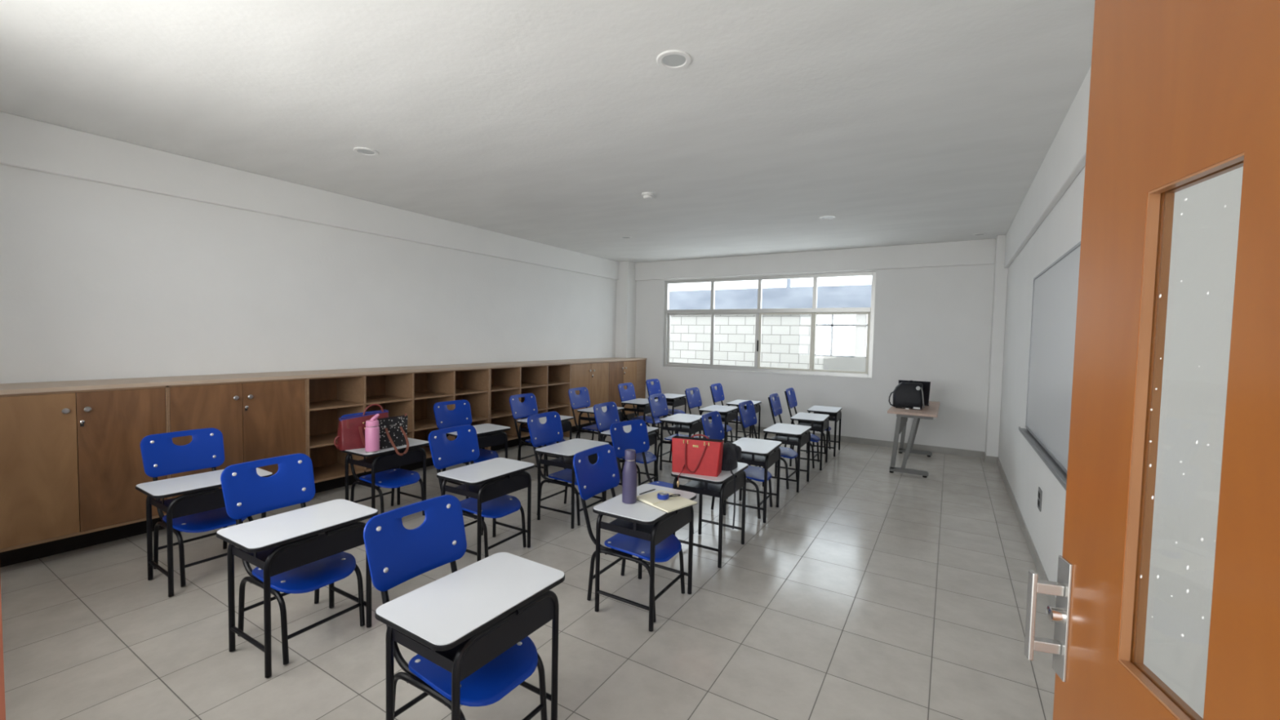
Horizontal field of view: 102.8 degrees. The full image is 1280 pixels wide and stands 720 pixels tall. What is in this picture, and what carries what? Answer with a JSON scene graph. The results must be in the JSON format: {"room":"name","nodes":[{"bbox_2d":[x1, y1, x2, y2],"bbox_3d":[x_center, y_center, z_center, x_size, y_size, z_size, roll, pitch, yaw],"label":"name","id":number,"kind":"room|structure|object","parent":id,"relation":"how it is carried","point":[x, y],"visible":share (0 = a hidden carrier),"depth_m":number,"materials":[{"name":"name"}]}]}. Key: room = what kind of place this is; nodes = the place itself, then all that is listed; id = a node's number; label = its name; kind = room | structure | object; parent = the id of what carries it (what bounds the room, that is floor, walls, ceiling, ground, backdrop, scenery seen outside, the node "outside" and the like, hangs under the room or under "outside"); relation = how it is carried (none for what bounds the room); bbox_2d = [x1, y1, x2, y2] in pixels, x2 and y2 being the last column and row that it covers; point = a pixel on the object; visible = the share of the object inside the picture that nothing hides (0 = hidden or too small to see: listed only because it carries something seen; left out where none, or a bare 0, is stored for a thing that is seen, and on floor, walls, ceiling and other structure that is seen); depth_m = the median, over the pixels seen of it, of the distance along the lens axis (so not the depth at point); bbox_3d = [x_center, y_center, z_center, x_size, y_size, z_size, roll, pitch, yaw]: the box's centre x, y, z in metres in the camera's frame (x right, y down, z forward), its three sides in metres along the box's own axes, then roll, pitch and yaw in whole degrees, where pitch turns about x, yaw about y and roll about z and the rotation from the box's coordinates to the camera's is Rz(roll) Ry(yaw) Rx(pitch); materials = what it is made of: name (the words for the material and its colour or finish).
{"room":"classroom","nodes":[
{"label":"classroom","id":0,"kind":"room"},
{"bbox_2d":[0,164,616,383],"bbox_3d":[-2.463,-0.256,6.237,0.200,2.845,8.380,3,3,31],"label":"wall","id":1,"kind":"structure","parent":0,"point":[99,281],"depth_m":4.38,"materials":[{"name":"white paint"}]},
{"bbox_2d":[0,111,618,279],"bbox_3d":[-2.406,-1.505,5.991,0.050,0.325,7.690,3,3,31],"label":"beam","id":2,"kind":"structure","parent":1,"relation":"attached to","point":[25,143],"depth_m":4.32,"materials":[{"name":"white paint"}]},
{"bbox_2d":[614,261,636,418],"bbox_3d":[-0.268,-0.356,9.401,0.255,2.845,0.290,3,3,31],"label":"column","id":3,"kind":"structure","parent":1,"relation":"attached to","point":[626,285],"depth_m":9.27,"materials":[{"name":"white paint"}]},
{"bbox_2d":[0,417,1055,719],"bbox_3d":[0.072,1.337,4.745,6.207,0.100,8.380,3,3,31],"label":"floor","id":4,"kind":"structure","parent":0,"point":[869,592],"depth_m":2.66,"materials":[{"name":"tile"}]},
{"bbox_2d":[0,386,169,567],"bbox_3d":[-3.801,0.728,3.395,0.515,1.085,0.899,3,3,31],"label":"base cabinet","id":5,"kind":"object","parent":4,"relation":"on","point":[71,462],"visible":0.89,"depth_m":3.27,"materials":[{"name":"brown wood"}]},
{"bbox_2d":[0,357,646,395],"bbox_3d":[-2.066,0.077,6.222,0.504,0.028,7.588,3,3,31],"label":"countertop","id":6,"kind":"structure","parent":5,"relation":"on","point":[91,384],"depth_m":4.14,"materials":[{"name":"brown wood"}]},
{"bbox_2d":[139,427,253,586],"bbox_3d":[-2.776,0.885,3.229,0.590,0.817,0.420,3,3,30],"label":"chair","id":7,"kind":"object","parent":4,"relation":"on","point":[161,456],"visible":0.78,"depth_m":3.23,"materials":[{"name":"blue plastic"}]},
{"bbox_2d":[135,467,272,596],"bbox_3d":[-2.630,1.011,3.116,0.372,0.580,0.573,3,3,32],"label":"student desk","id":8,"kind":"object","parent":4,"relation":"on","point":[199,494],"visible":0.62,"depth_m":2.95,"materials":[{"name":"black metal"}]},
{"bbox_2d":[149,497,175,512],"bbox_3d":[-2.623,0.794,3.105,0.324,0.098,0.448,3,3,32],"label":"tray","id":9,"kind":"object","parent":8,"relation":"on","point":[168,505],"depth_m":2.89,"materials":[{"name":"black metal"}]},
{"bbox_2d":[160,377,306,529],"bbox_3d":[-3.328,0.702,4.171,0.515,1.085,0.917,3,3,31],"label":"base cabinet","id":10,"kind":"object","parent":4,"relation":"on","point":[260,420],"visible":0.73,"depth_m":4.05,"materials":[{"name":"brown wood"}]},
{"bbox_2d":[220,453,364,664],"bbox_3d":[-1.726,0.936,2.561,0.590,0.817,0.420,3,3,29],"label":"chair","id":11,"kind":"object","parent":4,"relation":"on","point":[246,493],"visible":0.83,"depth_m":2.55,"materials":[{"name":"blue plastic"}]},
{"bbox_2d":[216,498,377,678],"bbox_3d":[-1.629,1.060,2.471,0.372,0.580,0.573,3,3,30],"label":"student desk","id":12,"kind":"object","parent":4,"relation":"on","point":[283,542],"visible":0.93,"depth_m":2.35,"materials":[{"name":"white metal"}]},
{"bbox_2d":[231,532,324,569],"bbox_3d":[-1.623,0.844,2.460,0.324,0.098,0.448,3,3,30],"label":"tray","id":13,"kind":"object","parent":12,"relation":"on","point":[310,548],"depth_m":2.29,"materials":[{"name":"black metal"}]},
{"bbox_2d":[341,410,425,515],"bbox_3d":[-2.084,0.857,4.151,0.590,0.817,0.420,3,3,30],"label":"chair","id":14,"kind":"object","parent":4,"relation":"on","point":[393,478],"visible":0.49,"depth_m":4.09,"materials":[{"name":"blue plastic"}]},
{"bbox_2d":[340,437,429,508],"bbox_3d":[-2.048,0.976,4.136,0.372,0.580,0.573,3,3,30],"label":"student desk","id":15,"kind":"object","parent":4,"relation":"on","point":[388,458],"visible":0.66,"depth_m":4.01,"materials":[{"name":"white laminate"}]},
{"bbox_2d":[333,404,388,450],"bbox_3d":[-2.196,0.521,4.048,0.395,0.331,0.181,-1,4,-43],"label":"handbag","id":16,"kind":"object","parent":15,"relation":"on","point":[351,428],"visible":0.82,"depth_m":3.97,"materials":[{"name":"red leather"}]},
{"bbox_2d":[364,413,379,453],"bbox_3d":[-2.029,0.553,3.877,0.098,0.289,0.098,3,3,31],"label":"water bottle","id":17,"kind":"object","parent":15,"relation":"on","point":[372,428],"visible":1,"depth_m":3.84,"materials":[{"name":"pink plastic"}]},
{"bbox_2d":[347,450,401,468],"bbox_3d":[-2.042,0.759,4.125,0.324,0.098,0.448,3,3,30],"label":"tray","id":18,"kind":"object","parent":15,"relation":"on","point":[386,459],"depth_m":3.94,"materials":[{"name":"black metal"}]},
{"bbox_2d":[377,413,408,455],"bbox_3d":[-1.940,0.592,4.056,0.201,0.306,0.269,3,3,31],"label":"handbag","id":19,"kind":"object","parent":15,"relation":"on","point":[393,430],"visible":0.84,"depth_m":4.05,"materials":[{"name":"black fabric"}]},
{"bbox_2d":[306,368,489,502],"bbox_3d":[-2.567,0.659,5.449,0.485,1.085,2.055,3,3,31],"label":"bookshelf","id":20,"kind":"object","parent":4,"relation":"on","point":[415,394],"visible":0.47,"depth_m":5.33,"materials":[{"name":"brown wood"}]},
{"bbox_2d":[312,445,431,483],"bbox_3d":[-2.572,1.042,5.465,0.471,0.018,2.015,3,3,31],"label":"shelf","id":21,"kind":"object","parent":20,"relation":"attached to","point":[326,471],"depth_m":4.91,"materials":[{"name":"brown wood"}]},
{"bbox_2d":[309,387,488,411],"bbox_3d":[-2.559,0.398,5.436,0.471,0.018,2.015,3,3,31],"label":"shelf","id":22,"kind":"object","parent":20,"relation":"attached to","point":[315,404],"depth_m":5.31,"materials":[{"name":"brown wood"}]},
{"bbox_2d":[309,415,488,448],"bbox_3d":[-2.565,0.728,5.451,0.471,0.018,2.015,3,3,31],"label":"shelf","id":23,"kind":"object","parent":20,"relation":"attached to","point":[323,438],"depth_m":5.30,"materials":[{"name":"brown wood"}]},
{"bbox_2d":[363,494,546,719],"bbox_3d":[-0.672,0.988,1.889,0.590,0.817,0.420,3,3,31],"label":"chair","id":24,"kind":"object","parent":4,"relation":"on","point":[396,554],"visible":0.8,"depth_m":1.88,"materials":[{"name":"blue plastic"}]},
{"bbox_2d":[433,399,499,481],"bbox_3d":[-1.670,0.828,4.971,0.590,0.817,0.420,3,3,33],"label":"chair","id":25,"kind":"object","parent":4,"relation":"on","point":[461,415],"visible":0.64,"depth_m":5.04,"materials":[{"name":"blue plastic"}]},
{"bbox_2d":[374,552,564,719],"bbox_3d":[-0.585,1.110,1.836,0.372,0.580,0.573,3,3,32],"label":"student desk","id":26,"kind":"object","parent":4,"relation":"on","point":[460,621],"visible":0.98,"depth_m":1.73,"materials":[{"name":"white laminate"}]},
{"bbox_2d":[391,628,462,672],"bbox_3d":[-0.579,0.893,1.825,0.324,0.098,0.448,3,3,32],"label":"tray","id":27,"kind":"object","parent":26,"relation":"on","point":[448,660],"depth_m":1.63,"materials":[{"name":"black metal"}]},
{"bbox_2d":[443,423,511,498],"bbox_3d":[-1.571,0.951,4.897,0.372,0.580,0.573,3,3,34],"label":"student desk","id":28,"kind":"object","parent":4,"relation":"on","point":[488,434],"visible":0.54,"depth_m":4.86,"materials":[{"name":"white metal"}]},
{"bbox_2d":[428,424,526,558],"bbox_3d":[-1.126,0.903,3.556,0.590,0.817,0.420,3,3,29],"label":"chair","id":29,"kind":"object","parent":4,"relation":"on","point":[445,453],"visible":0.78,"depth_m":3.56,"materials":[{"name":"blue plastic"}]},
{"bbox_2d":[436,457,534,561],"bbox_3d":[-1.037,1.026,3.477,0.372,0.580,0.573,3,3,30],"label":"student desk","id":30,"kind":"object","parent":4,"relation":"on","point":[485,481],"visible":0.98,"depth_m":3.37,"materials":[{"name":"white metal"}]},
{"bbox_2d":[444,475,506,498],"bbox_3d":[-1.031,0.810,3.466,0.324,0.098,0.448,3,3,30],"label":"tray","id":31,"kind":"object","parent":30,"relation":"on","point":[497,487],"depth_m":3.29,"materials":[{"name":"black metal"}]},
{"bbox_2d":[488,364,571,450],"bbox_3d":[-1.630,0.608,6.987,0.485,1.085,1.543,3,3,31],"label":"bookshelf","id":32,"kind":"object","parent":4,"relation":"on","point":[550,384],"visible":0.48,"depth_m":7.07,"materials":[{"name":"brown wood"}]},
{"bbox_2d":[506,426,529,440],"bbox_3d":[-1.635,0.991,7.002,0.471,0.018,1.503,3,3,31],"label":"shelf","id":33,"kind":"object","parent":32,"relation":"attached to","point":[511,436],"depth_m":6.73,"materials":[{"name":"brown wood"}]},
{"bbox_2d":[490,402,569,418],"bbox_3d":[-1.628,0.676,6.988,0.471,0.018,1.503,3,3,31],"label":"shelf","id":34,"kind":"object","parent":32,"relation":"attached to","point":[495,412],"depth_m":6.88,"materials":[{"name":"brown wood"}]},
{"bbox_2d":[491,380,569,391],"bbox_3d":[-1.622,0.347,6.973,0.471,0.018,1.503,3,3,31],"label":"shelf","id":35,"kind":"object","parent":32,"relation":"attached to","point":[524,384],"depth_m":6.91,"materials":[{"name":"brown wood"}]},
{"bbox_2d":[509,393,564,476],"bbox_3d":[-1.119,0.807,5.679,0.590,0.817,0.420,3,3,30],"label":"chair","id":36,"kind":"object","parent":4,"relation":"on","point":[528,407],"visible":0.69,"depth_m":5.72,"materials":[{"name":"blue plastic"}]},
{"bbox_2d":[516,415,573,476],"bbox_3d":[-1.032,0.930,5.597,0.372,0.580,0.573,3,3,28],"label":"student desk","id":37,"kind":"object","parent":4,"relation":"on","point":[566,423],"visible":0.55,"depth_m":5.47,"materials":[{"name":"black metal"}]},
{"bbox_2d":[527,411,604,525],"bbox_3d":[-0.619,0.879,4.303,0.590,0.817,0.420,3,3,30],"label":"chair","id":38,"kind":"object","parent":4,"relation":"on","point":[550,432],"visible":0.8,"depth_m":4.32,"materials":[{"name":"blue plastic"}]},
{"bbox_2d":[535,438,608,528],"bbox_3d":[-0.555,1.002,4.235,0.372,0.580,0.573,3,3,29],"label":"student desk","id":39,"kind":"object","parent":4,"relation":"on","point":[566,450],"visible":0.6,"depth_m":4.11,"materials":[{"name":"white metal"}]},
{"bbox_2d":[540,457,573,469],"bbox_3d":[-0.549,0.785,4.224,0.324,0.098,0.448,3,3,29],"label":"tray","id":40,"kind":"object","parent":39,"relation":"on","point":[562,462],"depth_m":4.07,"materials":[{"name":"black metal"}]},
{"bbox_2d":[570,361,608,432],"bbox_3d":[-0.963,0.573,8.051,0.515,1.085,0.965,3,3,31],"label":"base cabinet","id":41,"kind":"object","parent":4,"relation":"on","point":[593,376],"visible":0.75,"depth_m":7.94,"materials":[{"name":"brown wood"}]},
{"bbox_2d":[568,386,613,446],"bbox_3d":[-0.590,0.779,6.515,0.590,0.817,0.420,3,3,30],"label":"chair","id":42,"kind":"object","parent":4,"relation":"on","point":[582,400],"visible":0.75,"depth_m":6.56,"materials":[{"name":"blue plastic"}]},
{"bbox_2d":[577,405,624,441],"bbox_3d":[-0.492,0.903,6.427,0.372,0.580,0.573,3,3,29],"label":"student desk","id":43,"kind":"object","parent":4,"relation":"on","point":[590,410],"visible":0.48,"depth_m":6.30,"materials":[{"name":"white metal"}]},
{"bbox_2d":[593,401,658,485],"bbox_3d":[-0.140,0.855,5.061,0.590,0.817,0.420,3,3,29],"label":"chair","id":44,"kind":"object","parent":4,"relation":"on","point":[604,420],"visible":0.7,"depth_m":5.09,"materials":[{"name":"blue plastic"}]},
{"bbox_2d":[608,360,645,421],"bbox_3d":[-0.403,0.542,8.971,0.515,1.085,1.187,3,3,31],"label":"base cabinet","id":45,"kind":"object","parent":4,"relation":"on","point":[633,371],"visible":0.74,"depth_m":8.81,"materials":[{"name":"brown wood"}]},
{"bbox_2d":[573,444,684,622],"bbox_3d":[-0.063,0.952,2.959,0.590,0.817,0.420,3,3,30],"label":"chair","id":46,"kind":"object","parent":4,"relation":"on","point":[603,475],"visible":0.83,"depth_m":2.93,"materials":[{"name":"blue plastic"}]},
{"bbox_2d":[600,424,658,484],"bbox_3d":[-0.099,0.976,5.004,0.372,0.580,0.573,2,3,27],"label":"student desk","id":47,"kind":"object","parent":4,"relation":"on","point":[652,437],"visible":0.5,"depth_m":5.05,"materials":[{"name":"black metal"}]},
{"bbox_2d":[617,382,661,445],"bbox_3d":[0.006,0.756,7.299,0.590,0.817,0.420,3,3,29],"label":"chair","id":48,"kind":"object","parent":4,"relation":"on","point":[627,394],"visible":0.73,"depth_m":7.34,"materials":[{"name":"blue plastic"}]},
{"bbox_2d":[621,398,659,439],"bbox_3d":[0.013,0.874,7.288,0.372,0.580,0.573,3,3,28],"label":"student desk","id":49,"kind":"object","parent":4,"relation":"on","point":[642,404],"visible":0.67,"depth_m":7.12,"materials":[{"name":"white laminate"}]},
{"bbox_2d":[623,404,645,412],"bbox_3d":[0.019,0.657,7.278,0.324,0.098,0.448,3,3,28],"label":"tray","id":50,"kind":"object","parent":49,"relation":"on","point":[639,408],"depth_m":7.10,"materials":[{"name":"black metal"}]},
{"bbox_2d":[592,484,696,631],"bbox_3d":[0.034,1.075,2.874,0.372,0.580,0.573,3,3,31],"label":"student desk","id":51,"kind":"object","parent":4,"relation":"on","point":[640,520],"visible":0.79,"depth_m":2.74,"materials":[{"name":"white laminate"}]},
{"bbox_2d":[600,518,654,541],"bbox_3d":[0.040,0.859,2.863,0.324,0.098,0.448,3,3,31],"label":"tray","id":52,"kind":"object","parent":51,"relation":"on","point":[646,532],"depth_m":2.71,"materials":[{"name":"black metal"}]},
{"bbox_2d":[622,448,636,503],"bbox_3d":[-0.056,0.640,2.823,0.080,0.291,0.080,3,3,31],"label":"water bottle","id":53,"kind":"object","parent":51,"relation":"on","point":[628,485],"visible":1,"depth_m":2.79,"materials":[{"name":"purple metal"}]},
{"bbox_2d":[636,489,697,513],"bbox_3d":[0.136,0.780,2.839,0.235,0.016,0.279,-1,4,-43],"label":"notebook","id":54,"kind":"object","parent":51,"relation":"on","point":[671,504],"visible":0.74,"depth_m":2.80,"materials":[{"name":"yellow paper"}]},
{"bbox_2d":[609,418,693,533],"bbox_3d":[0.088,0.910,3.938,0.590,0.817,0.420,3,3,41],"label":"chair","id":55,"kind":"object","parent":4,"relation":"on","point":[637,439],"visible":0.59,"depth_m":4.08,"materials":[{"name":"blue plastic"}]},
{"bbox_2d":[645,378,684,434],"bbox_3d":[0.412,0.728,8.078,0.590,0.817,0.420,3,3,31],"label":"chair","id":56,"kind":"object","parent":4,"relation":"on","point":[655,388],"visible":0.56,"depth_m":8.14,"materials":[{"name":"blue plastic"}]},
{"bbox_2d":[652,393,686,435],"bbox_3d":[0.462,0.849,8.024,0.372,0.580,0.573,3,3,30],"label":"student desk","id":57,"kind":"object","parent":4,"relation":"on","point":[672,399],"visible":0.62,"depth_m":7.94,"materials":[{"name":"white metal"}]},
{"bbox_2d":[647,393,697,464],"bbox_3d":[0.414,0.826,5.941,0.590,0.817,0.420,3,3,29],"label":"chair","id":58,"kind":"object","parent":4,"relation":"on","point":[658,409],"visible":0.73,"depth_m":6.01,"materials":[{"name":"blue plastic"}]},
{"bbox_2d":[659,413,704,470],"bbox_3d":[0.494,0.949,5.860,0.372,0.580,0.573,2,3,27],"label":"student desk","id":59,"kind":"object","parent":4,"relation":"on","point":[686,423],"visible":0.63,"depth_m":5.73,"materials":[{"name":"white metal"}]},
{"bbox_2d":[662,423,690,432],"bbox_3d":[0.500,0.732,5.849,0.324,0.098,0.448,2,3,27],"label":"tray","id":60,"kind":"object","parent":59,"relation":"on","point":[685,428],"depth_m":5.69,"materials":[{"name":"black metal"}]},
{"bbox_2d":[684,386,733,442],"bbox_3d":[0.917,0.797,6.801,0.590,0.817,0.420,3,3,31],"label":"chair","id":61,"kind":"object","parent":4,"relation":"on","point":[694,400],"visible":0.61,"depth_m":6.86,"materials":[{"name":"blue plastic"}]},
{"bbox_2d":[671,462,748,568],"bbox_3d":[0.494,1.051,3.608,0.372,0.580,0.573,3,3,31],"label":"student desk","id":62,"kind":"object","parent":4,"relation":"on","point":[722,486],"visible":0.7,"depth_m":3.45,"materials":[{"name":"white laminate"}]},
{"bbox_2d":[671,434,724,487],"bbox_3d":[0.375,0.680,3.452,0.346,0.324,0.238,2,3,21],"label":"tote bag","id":63,"kind":"object","parent":62,"relation":"on","point":[690,455],"visible":1,"depth_m":3.44,"materials":[{"name":"red leather"}]},
{"bbox_2d":[675,480,721,497],"bbox_3d":[0.500,0.834,3.597,0.324,0.098,0.448,3,3,31],"label":"tray","id":64,"kind":"object","parent":62,"relation":"on","point":[695,486],"depth_m":3.46,"materials":[{"name":"black metal"}]},
{"bbox_2d":[721,441,741,528],"bbox_3d":[0.606,0.854,3.582,0.164,0.543,0.318,2,3,18],"label":"fabric bag","id":65,"kind":"object","parent":62,"relation":"on","point":[731,453],"visible":0.87,"depth_m":3.53,"materials":[{"name":"black fabric"}]},
{"bbox_2d":[698,404,737,443],"bbox_3d":[1.033,0.921,6.706,0.372,0.580,0.573,3,3,29],"label":"student desk","id":66,"kind":"object","parent":4,"relation":"on","point":[727,413],"visible":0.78,"depth_m":6.61,"materials":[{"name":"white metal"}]},
{"bbox_2d":[710,382,753,438],"bbox_3d":[1.347,0.773,7.496,0.590,0.817,0.420,3,3,30],"label":"chair","id":67,"kind":"object","parent":4,"relation":"on","point":[717,395],"visible":0.56,"depth_m":7.54,"materials":[{"name":"blue plastic"}]},
{"bbox_2d":[700,410,772,519],"bbox_3d":[0.857,0.899,4.532,0.590,0.817,0.420,3,3,30],"label":"chair","id":68,"kind":"object","parent":4,"relation":"on","point":[714,429],"visible":0.7,"depth_m":4.54,"materials":[{"name":"blue plastic"}]},
{"bbox_2d":[725,399,761,442],"bbox_3d":[1.493,0.899,7.379,0.372,0.580,0.573,3,3,28],"label":"student desk","id":69,"kind":"object","parent":4,"relation":"on","point":[757,406],"visible":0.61,"depth_m":7.38,"materials":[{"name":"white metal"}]},
{"bbox_2d":[723,437,782,523],"bbox_3d":[0.977,1.023,4.435,0.372,0.580,0.573,3,3,28],"label":"student desk","id":70,"kind":"object","parent":4,"relation":"on","point":[754,451],"visible":0.78,"depth_m":4.34,"materials":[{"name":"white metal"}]},
{"bbox_2d":[737,453,766,466],"bbox_3d":[0.983,0.806,4.425,0.324,0.098,0.448,3,3,28],"label":"tray","id":71,"kind":"object","parent":70,"relation":"on","point":[753,460],"depth_m":4.25,"materials":[{"name":"black metal"}]},
{"bbox_2d":[737,400,797,488],"bbox_3d":[1.352,0.869,5.399,0.590,0.817,0.420,3,3,32],"label":"chair","id":72,"kind":"object","parent":4,"relation":"on","point":[748,417],"visible":0.66,"depth_m":5.41,"materials":[{"name":"blue plastic"}]},
{"bbox_2d":[762,422,811,492],"bbox_3d":[1.521,0.995,5.290,0.372,0.580,0.573,3,3,30],"label":"student desk","id":73,"kind":"object","parent":4,"relation":"on","point":[786,433],"visible":0.94,"depth_m":5.19,"materials":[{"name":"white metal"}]},
{"bbox_2d":[766,434,799,445],"bbox_3d":[1.527,0.778,5.279,0.324,0.098,0.448,3,3,30],"label":"tray","id":74,"kind":"object","parent":73,"relation":"on","point":[785,439],"depth_m":5.21,"materials":[{"name":"black metal"}]},
{"bbox_2d":[768,392,820,468],"bbox_3d":[1.883,0.841,6.247,0.590,0.817,0.420,3,3,28],"label":"chair","id":75,"kind":"object","parent":4,"relation":"on","point":[775,407],"visible":0.66,"depth_m":6.26,"materials":[{"name":"blue plastic"}]},
{"bbox_2d":[784,387,831,452],"bbox_3d":[2.301,0.815,7.005,0.590,0.817,0.420,3,3,30],"label":"chair","id":76,"kind":"object","parent":4,"relation":"on","point":[791,399],"visible":0.57,"depth_m":7.03,"materials":[{"name":"blue plastic"}]},
{"bbox_2d":[789,412,829,470],"bbox_3d":[2.042,0.966,6.153,0.372,0.580,0.573,3,3,28],"label":"student desk","id":77,"kind":"object","parent":4,"relation":"on","point":[817,421],"visible":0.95,"depth_m":6.06,"materials":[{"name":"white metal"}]},
{"bbox_2d":[797,420,822,431],"bbox_3d":[2.048,0.750,6.143,0.324,0.098,0.448,3,3,28],"label":"tray","id":78,"kind":"object","parent":77,"relation":"on","point":[815,425],"depth_m":6.23,"materials":[{"name":"black metal"}]},
{"bbox_2d":[806,405,842,456],"bbox_3d":[2.475,0.942,6.870,0.372,0.580,0.573,3,3,28],"label":"student desk","id":79,"kind":"object","parent":4,"relation":"on","point":[835,413],"visible":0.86,"depth_m":6.77,"materials":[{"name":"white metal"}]},
{"bbox_2d":[815,412,835,421],"bbox_3d":[2.481,0.726,6.859,0.324,0.098,0.448,3,3,28],"label":"tray","id":80,"kind":"object","parent":79,"relation":"on","point":[832,416],"depth_m":6.98,"materials":[{"name":"black metal"}]},
{"bbox_2d":[887,400,939,477],"bbox_3d":[3.371,0.923,6.283,0.490,0.720,1.440,3,3,31],"label":"table","id":81,"kind":"object","parent":4,"relation":"on","point":[930,411],"visible":0.82,"depth_m":5.81,"materials":[{"name":"brown wood"}]},
{"bbox_2d":[888,380,924,408],"bbox_3d":[3.202,0.403,6.142,0.382,0.324,0.199,2,3,27],"label":"backpack","id":82,"kind":"object","parent":81,"relation":"on","point":[904,393],"visible":0.99,"depth_m":6.07,"materials":[{"name":"black fabric"}]},
{"bbox_2d":[898,380,930,405],"bbox_3d":[3.449,0.405,6.423,0.349,0.306,0.329,3,3,31],"label":"laptop","id":83,"kind":"object","parent":81,"relation":"on","point":[926,384],"visible":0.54,"depth_m":6.26,"materials":[{"name":"black plastic"}]},
{"bbox_2d":[0,0,1094,262],"bbox_3d":[0.132,-1.629,4.610,6.207,0.150,8.380,3,3,31],"label":"ceiling","id":84,"kind":"structure","parent":0,"point":[545,122],"depth_m":2.95,"materials":[{"name":"paint"}]},
{"bbox_2d":[353,146,378,155],"bbox_3d":[-2.050,-1.558,3.827,0.170,0.008,0.170,3,3,31],"label":"recessed light","id":85,"kind":"object","parent":84,"relation":"in","point":[361,150],"visible":1,"depth_m":3.82,"materials":[{"name":"white plastic"}]},
{"bbox_2d":[656,49,691,70],"bbox_3d":[0.165,-1.452,2.479,0.170,0.008,0.170,3,3,31],"label":"recessed light","id":86,"kind":"object","parent":84,"relation":"in","point":[672,60],"visible":1,"depth_m":2.47,"materials":[{"name":"white plastic"}]},
{"bbox_2d":[662,54,685,66],"bbox_3d":[0.165,-1.453,2.479,0.111,0.002,0.111,3,3,31],"label":"diffuser","id":87,"kind":"object","parent":86,"relation":"attached to","point":[668,60],"depth_m":2.48,"materials":[{"name":"grey plastic"}]},
{"bbox_2d":[633,264,994,451],"bbox_3d":[2.229,-0.250,8.169,5.807,2.845,0.200,3,3,31],"label":"wall","id":88,"kind":"structure","parent":0,"point":[932,325],"depth_m":7.19,"materials":[{"name":"white paint"}]},
{"bbox_2d":[662,271,875,378],"bbox_3d":[1.912,-0.569,8.284,3.450,1.551,0.096,3,3,31],"label":"window","id":89,"kind":"structure","parent":88,"relation":"in","point":[758,312],"depth_m":8.22,"materials":[{"name":"silver metal"}]},
{"bbox_2d":[635,238,995,280],"bbox_3d":[2.242,-1.504,7.973,5.430,0.320,0.050,3,3,31],"label":"beam","id":90,"kind":"structure","parent":88,"relation":"attached to","point":[971,252],"depth_m":7.58,"materials":[{"name":"white paint"}]},
{"bbox_2d":[647,413,983,457],"bbox_3d":[2.327,1.140,8.032,5.130,0.085,0.012,3,3,31],"label":"baseboard","id":91,"kind":"structure","parent":88,"relation":"attached to","point":[978,454],"depth_m":7.28,"materials":[{"name":"tile"}]},
{"bbox_2d":[998,166,1243,718],"bbox_3d":[2.666,-0.011,3.119,0.200,2.845,8.380,3,3,31],"label":"wall","id":92,"kind":"structure","parent":0,"point":[1205,237],"depth_m":1.43,"materials":[{"name":"white paint"}]},
{"bbox_2d":[984,235,1008,457],"bbox_3d":[4.532,-0.127,6.495,0.127,2.845,0.270,3,3,31],"label":"trim","id":93,"kind":"structure","parent":92,"relation":"attached to","point":[1000,277],"depth_m":6.38,"materials":[{"name":"white paint"}]},
{"bbox_2d":[983,451,1056,606],"bbox_3d":[2.631,1.353,3.496,0.139,0.085,7.428,3,3,31],"label":"baseboard","id":94,"kind":"structure","parent":92,"relation":"attached to","point":[1051,598],"depth_m":4.02,"materials":[{"name":"tile"}]},
{"bbox_2d":[1004,66,1091,268],"bbox_3d":[2.512,-1.226,3.003,0.042,0.413,7.690,3,3,31],"label":"beam","id":95,"kind":"structure","parent":92,"relation":"attached to","point":[1065,158],"depth_m":3.24,"materials":[{"name":"white paint"}]},
{"bbox_2d":[1018,241,1080,490],"bbox_3d":[2.409,-0.002,2.952,0.065,1.213,2.675,3,3,31],"label":"whiteboard","id":96,"kind":"object","parent":92,"relation":"attached to","point":[1055,288],"visible":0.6,"depth_m":3.11,"materials":[{"name":"white"}]},
{"bbox_2d":[1018,426,1066,490],"bbox_3d":[2.401,0.590,2.985,0.065,0.027,2.660,3,3,31],"label":"marker tray","id":97,"kind":"object","parent":96,"relation":"on","point":[1055,467],"depth_m":3.07,"materials":[{"name":"grey metal"}]},
{"bbox_2d":[1023,0,1279,719],"bbox_3d":[0.552,0.429,0.394,0.078,2.110,0.984,2,3,17],"label":"door","id":98,"kind":"structure","parent":92,"relation":"in","point":[1184,94],"depth_m":0.67,"materials":[{"name":"brown wood"}]},
{"bbox_3d":[-2.026,-0.017,1.187,5.807,2.845,0.200,3,3,31],"label":"wall","id":99,"kind":"structure","parent":0,"visible":0},
{"bbox_2d":[0,577,5,719],"bbox_3d":[-0.051,0.420,-0.002,1.030,2.160,0.220,3,3,31],"label":"trim","id":100,"kind":"structure","parent":99,"relation":"attached to","point":[2,708],"depth_m":0.33,"materials":[{"name":"brown wood"}]},
{"label":"outside","id":101,"kind":"structure","parent":0,"visible":0},
{"bbox_3d":[-0.039,1.948,0.089,80.000,0.200,80.000,3,3,31],"label":"ground","id":102,"kind":"structure","parent":101,"visible":0},
{"bbox_2d":[669,279,871,371],"bbox_3d":[1.914,-0.373,11.790,15.000,3.450,0.260,3,3,31],"label":"neighbouring building","id":103,"kind":"structure","parent":102,"relation":"on","point":[785,340],"depth_m":11.17,"materials":[{"name":"concrete"}]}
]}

